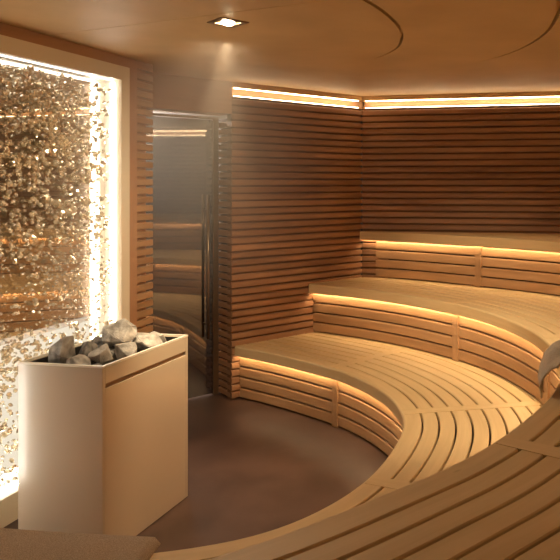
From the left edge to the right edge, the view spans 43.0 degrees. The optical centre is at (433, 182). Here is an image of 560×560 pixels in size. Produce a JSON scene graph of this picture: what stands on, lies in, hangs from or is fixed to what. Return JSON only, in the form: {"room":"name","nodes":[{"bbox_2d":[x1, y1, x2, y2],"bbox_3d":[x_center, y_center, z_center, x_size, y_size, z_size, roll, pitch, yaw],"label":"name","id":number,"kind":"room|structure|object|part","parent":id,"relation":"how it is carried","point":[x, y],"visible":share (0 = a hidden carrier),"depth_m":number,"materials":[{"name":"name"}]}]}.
{"room":"sauna","nodes":[
{"label":"sauna","id":0,"kind":"room"},
{"bbox_2d":[0,22,152,332],"bbox_3d":[-2.587,0.485,2.316,0.577,2.669,5.816,0,0,6],"label":"wall","id":1,"kind":"structure","parent":0,"point":[138,70],"depth_m":4.72,"materials":[{"name":"brown wood"}]},
{"bbox_2d":[0,35,129,527],"bbox_3d":[-2.370,0.520,3.774,0.262,2.600,1.765,0,0,12],"label":"decorative wall panel","id":2,"kind":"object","parent":1,"relation":"in","point":[65,116],"depth_m":4.16,"materials":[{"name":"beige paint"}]},
{"bbox_3d":[-2.483,1.282,3.798,0.010,0.775,1.596,0,0,12],"label":"frosted panel","id":3,"kind":"part","parent":2,"relation":"part of","materials":[{"name":"white glass"}]},
{"bbox_3d":[-2.483,0.102,3.798,0.010,1.577,1.596,0,0,12],"label":"bronze panel","id":4,"kind":"part","parent":2,"relation":"part of","materials":[{"name":"gold metal"}]},
{"bbox_2d":[146,113,218,398],"bbox_3d":[-2.218,0.627,5.575,0.929,2.385,0.123,0,0,-40],"label":"door","id":5,"kind":"structure","parent":1,"relation":"in","point":[185,152],"depth_m":5.70,"materials":[{"name":"clear glass"}]},
{"bbox_3d":[-1.949,0.710,5.800,0.024,1.220,0.124,0,0,-44],"label":"handle","id":6,"kind":"part","parent":5,"relation":"part of","materials":[{"name":"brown metal"}]},
{"bbox_2d":[146,73,231,115],"bbox_3d":[-2.120,-0.714,5.457,0.949,0.268,0.240,0,0,-44],"label":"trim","id":7,"kind":"structure","parent":1,"relation":"attached to","point":[171,93],"depth_m":5.46,"materials":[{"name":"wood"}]},
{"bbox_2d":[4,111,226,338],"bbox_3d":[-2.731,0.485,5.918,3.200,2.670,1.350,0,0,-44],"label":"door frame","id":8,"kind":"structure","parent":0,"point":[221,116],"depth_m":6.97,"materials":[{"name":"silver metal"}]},
{"bbox_2d":[4,392,507,552],"bbox_3d":[-1.000,1.850,3.950,8.000,0.060,9.200,0,0,0],"label":"floor","id":9,"kind":"structure","parent":0,"point":[255,467],"depth_m":4.30,"materials":[{"name":"brown tile"}]},
{"bbox_2d":[18,333,187,535],"bbox_3d":[-1.736,1.348,3.643,0.464,0.936,0.728,0,0,13],"label":"stove","id":10,"kind":"object","parent":9,"relation":"on","point":[103,450],"visible":0.73,"depth_m":3.33,"materials":[{"name":"beige metal"}]},
{"bbox_2d":[66,354,90,364],"bbox_3d":[-1.762,0.908,3.390,0.105,0.101,0.114,0,0,0],"label":"stone","id":11,"kind":"object","parent":10,"relation":"in","point":[80,359],"visible":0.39,"depth_m":3.38,"materials":[{"name":"grey stone"}]},
{"bbox_2d":[79,341,97,360],"bbox_3d":[-1.817,0.892,3.586,0.094,0.115,0.137,0,0,-34],"label":"stone","id":12,"kind":"object","parent":10,"relation":"in","point":[87,347],"visible":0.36,"depth_m":3.58,"materials":[{"name":"grey stone"}]},
{"bbox_2d":[88,343,114,365],"bbox_3d":[-1.708,0.897,3.498,0.125,0.139,0.125,0,0,-22],"label":"stone","id":13,"kind":"object","parent":10,"relation":"in","point":[102,355],"visible":0.84,"depth_m":3.46,"materials":[{"name":"grey stone"}]},
{"bbox_2d":[91,337,111,347],"bbox_3d":[-1.839,0.909,3.735,0.146,0.124,0.097,0,0,0],"label":"stone","id":14,"kind":"object","parent":10,"relation":"in","point":[98,340],"visible":0.19,"depth_m":3.73,"materials":[{"name":"grey stone"}]},
{"bbox_2d":[96,348,117,362],"bbox_3d":[-1.748,0.940,3.660,0.106,0.094,0.121,0,0,0],"label":"stone","id":15,"kind":"object","parent":10,"relation":"in","point":[112,350],"visible":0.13,"depth_m":3.63,"materials":[{"name":"grey stone"}]},
{"bbox_2d":[102,318,136,346],"bbox_3d":[-1.717,0.818,3.706,0.184,0.156,0.145,0,0,0],"label":"stone","id":16,"kind":"object","parent":10,"relation":"on","point":[121,331],"visible":0.87,"depth_m":3.67,"materials":[{"name":"grey stone"}]},
{"bbox_2d":[114,342,136,359],"bbox_3d":[-1.627,0.904,3.609,0.171,0.128,0.088,0,0,27],"label":"stone","id":17,"kind":"object","parent":10,"relation":"in","point":[122,350],"visible":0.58,"depth_m":3.58,"materials":[{"name":"grey stone"}]},
{"bbox_3d":[-1.517,1.404,3.603,0.020,0.824,0.664,0,0,13],"label":"panel","id":18,"kind":"part","parent":10,"relation":"part of","materials":[{"name":"white metal"}]},
{"bbox_2d":[132,333,162,350],"bbox_3d":[-1.586,0.888,3.763,0.149,0.102,0.144,0,0,21],"label":"stone","id":19,"kind":"object","parent":10,"relation":"in","point":[145,341],"visible":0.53,"depth_m":3.73,"materials":[{"name":"grey stone"}]},
{"bbox_2d":[149,331,166,342],"bbox_3d":[-1.583,0.894,3.873,0.119,0.101,0.088,0,0,0],"label":"stone","id":20,"kind":"object","parent":10,"relation":"in","point":[161,336],"visible":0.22,"depth_m":3.85,"materials":[{"name":"grey stone"}]},
{"bbox_3d":[-1.890,0.960,3.441,0.111,0.118,0.096,0,0,0],"label":"stone","id":21,"kind":"object","parent":10,"relation":"on","visible":0},
{"bbox_2d":[48,335,75,363],"bbox_3d":[-1.891,0.858,3.465,0.094,0.163,0.137,0,0,14],"label":"stone","id":22,"kind":"object","parent":21,"relation":"on","point":[63,349],"visible":0.73,"depth_m":3.42,"materials":[{"name":"grey stone"}]},
{"bbox_2d":[149,331,543,559],"bbox_3d":[-0.705,1.593,3.620,2.920,0.450,5.229,0,0,14],"label":"bench","id":23,"kind":"object","parent":9,"relation":"on","point":[380,392],"visible":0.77,"depth_m":4.64,"materials":[{"name":"brown wood"}]},
{"bbox_2d":[0,528,160,559],"bbox_3d":[-1.528,1.319,2.337,0.985,0.097,0.475,0,0,0],"label":"bath towel","id":24,"kind":"object","parent":23,"relation":"on","point":[15,544],"visible":1,"depth_m":2.47,"materials":[{"name":"beige fabric"}]},
{"bbox_3d":[-1.184,1.638,5.439,1.098,0.342,0.049,0,0,36],"label":"riser panel","id":25,"kind":"part","parent":23,"relation":"part of","materials":[{"name":"brown wood"}]},
{"bbox_3d":[-0.726,1.637,5.085,0.062,0.361,0.050,0,0,42],"label":"riser post","id":26,"kind":"part","parent":23,"relation":"part of","materials":[{"name":"brown wood"}]},
{"bbox_3d":[-0.391,1.638,4.604,0.103,0.342,1.115,0,0,-30],"label":"riser panel","id":27,"kind":"part","parent":23,"relation":"part of","materials":[{"name":"brown wood"}]},
{"bbox_2d":[209,277,559,559],"bbox_3d":[0.172,1.143,2.424,4.825,0.450,7.699,0,0,18],"label":"bench","id":28,"kind":"object","parent":23,"relation":"on","point":[502,501],"visible":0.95,"depth_m":2.25,"materials":[{"name":"brown wood"}]},
{"bbox_3d":[-0.447,1.188,5.794,1.606,0.342,0.104,0,0,38],"label":"riser panel","id":29,"kind":"part","parent":28,"relation":"part of","materials":[{"name":"brown wood"}]},
{"bbox_3d":[0.180,1.188,5.246,0.050,0.361,0.062,0,0,-41],"label":"riser post","id":30,"kind":"part","parent":28,"relation":"part of","materials":[{"name":"brown wood"}]},
{"bbox_2d":[360,231,559,295],"bbox_3d":[0.943,0.693,3.041,3.308,0.450,7.177,0,0,0],"label":"bench","id":31,"kind":"object","parent":28,"relation":"on","point":[527,262],"visible":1,"depth_m":6.07,"materials":[{"name":"brown wood"}]},
{"bbox_3d":[-0.083,0.738,6.342,1.106,0.342,0.059,0,0,32],"label":"riser panel","id":32,"kind":"part","parent":31,"relation":"part of","materials":[{"name":"brown wood"}]},
{"bbox_3d":[0.400,0.738,6.017,0.062,0.361,0.050,0,0,36],"label":"riser post","id":33,"kind":"part","parent":31,"relation":"part of","materials":[{"name":"brown wood"}]},
{"bbox_3d":[0.967,0.738,5.469,0.156,0.342,1.518,0,0,-41],"label":"riser panel","id":34,"kind":"part","parent":31,"relation":"part of","materials":[{"name":"brown wood"}]},
{"bbox_3d":[0.483,1.188,4.680,0.106,0.342,1.228,0,0,-24],"label":"riser panel","id":35,"kind":"part","parent":28,"relation":"part of","materials":[{"name":"brown wood"}]},
{"bbox_3d":[0.695,1.188,4.074,0.050,0.361,0.062,0,0,-7],"label":"riser post","id":36,"kind":"part","parent":28,"relation":"part of","materials":[{"name":"brown wood"}]},
{"bbox_2d":[538,340,559,397],"bbox_3d":[0.746,0.836,2.967,0.582,0.258,0.347,0,0,0],"label":"linen towel","id":37,"kind":"object","parent":28,"relation":"on","point":[550,360],"visible":1,"depth_m":2.96,"materials":[{"name":"beige fabric"}]},
{"bbox_3d":[0.574,1.188,3.222,0.185,0.342,1.663,0,0,14],"label":"riser panel","id":38,"kind":"part","parent":28,"relation":"part of","materials":[{"name":"brown wood"}]},
{"bbox_2d":[0,0,559,110],"bbox_3d":[-1.000,-0.890,3.950,8.000,0.080,9.200,0,0,0],"label":"ceiling","id":39,"kind":"structure","parent":0,"point":[349,47],"depth_m":4.06,"materials":[{"name":"brown wood"}]},
{"bbox_2d":[207,17,248,27],"bbox_3d":[-1.088,-0.856,3.590,0.156,0.049,0.156,0,0,45],"label":"recessed light","id":40,"kind":"object","parent":39,"relation":"in","point":[227,22],"visible":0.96,"depth_m":3.58,"materials":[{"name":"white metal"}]},
{"bbox_2d":[219,82,363,398],"bbox_3d":[-1.276,0.486,6.324,1.466,2.668,0.330,0,0,-44],"label":"wall","id":41,"kind":"structure","parent":0,"point":[290,176],"depth_m":6.03,"materials":[{"name":"brown wood"}]},
{"bbox_2d":[233,88,357,107],"bbox_3d":[-1.216,-0.767,6.189,1.306,0.072,0.012,0,0,-44],"label":"light","id":42,"kind":"object","parent":41,"relation":"attached to","point":[233,88],"visible":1,"depth_m":6.13,"materials":[{"name":"white plastic"}]},
{"bbox_3d":[-1.238,-0.727,6.211,1.366,0.006,0.090,0,0,-44],"label":"cove sill","id":43,"kind":"part","parent":41,"relation":"part of","materials":[{"name":"brown wood"}]},
{"bbox_2d":[362,91,559,277],"bbox_3d":[1.008,0.486,6.367,3.466,2.668,0.115,0,0,11],"label":"wall","id":44,"kind":"structure","parent":0,"point":[458,167],"depth_m":6.46,"materials":[{"name":"brown wood"}]},
{"bbox_2d":[384,100,416,100],"bbox_3d":[-0.324,-0.799,6.594,0.319,0.007,0.012,0,0,11],"label":"light","id":45,"kind":"object","parent":44,"relation":"attached to","point":[384,100],"depth_m":6.59,"materials":[{"name":"white plastic"}]},
{"bbox_2d":[426,99,458,99],"bbox_3d":[0.082,-0.799,6.515,0.311,0.007,0.012,0,0,11],"label":"light","id":46,"kind":"object","parent":44,"relation":"attached to","point":[458,99],"depth_m":6.51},
{"bbox_3d":[0.959,-0.727,6.376,3.366,0.006,0.090,0,0,11],"label":"cove sill","id":47,"kind":"part","parent":44,"relation":"part of","materials":[{"name":"brown wood"}]},
{"bbox_2d":[465,105,494,105],"bbox_3d":[0.436,-0.734,6.446,0.276,0.006,0.012,0,0,11],"label":"light","id":48,"kind":"object","parent":44,"relation":"attached to","point":[465,105],"depth_m":6.44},
{"bbox_2d":[468,98,500,98],"bbox_3d":[0.478,-0.799,6.438,0.304,0.007,0.012,0,0,11],"label":"light","id":49,"kind":"object","parent":44,"relation":"attached to","point":[468,98],"depth_m":6.43,"materials":[{"name":"white plastic"}]},
{"bbox_2d":[511,104,540,104],"bbox_3d":[0.861,-0.734,6.363,0.269,0.006,0.012,0,0,11],"label":"light","id":50,"kind":"object","parent":44,"relation":"attached to","point":[511,104],"depth_m":6.36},
{"bbox_2d":[510,97,542,97],"bbox_3d":[0.865,-0.799,6.363,0.297,0.007,0.012,0,0,11],"label":"light","id":51,"kind":"object","parent":44,"relation":"attached to","point":[510,97],"depth_m":6.36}
]}

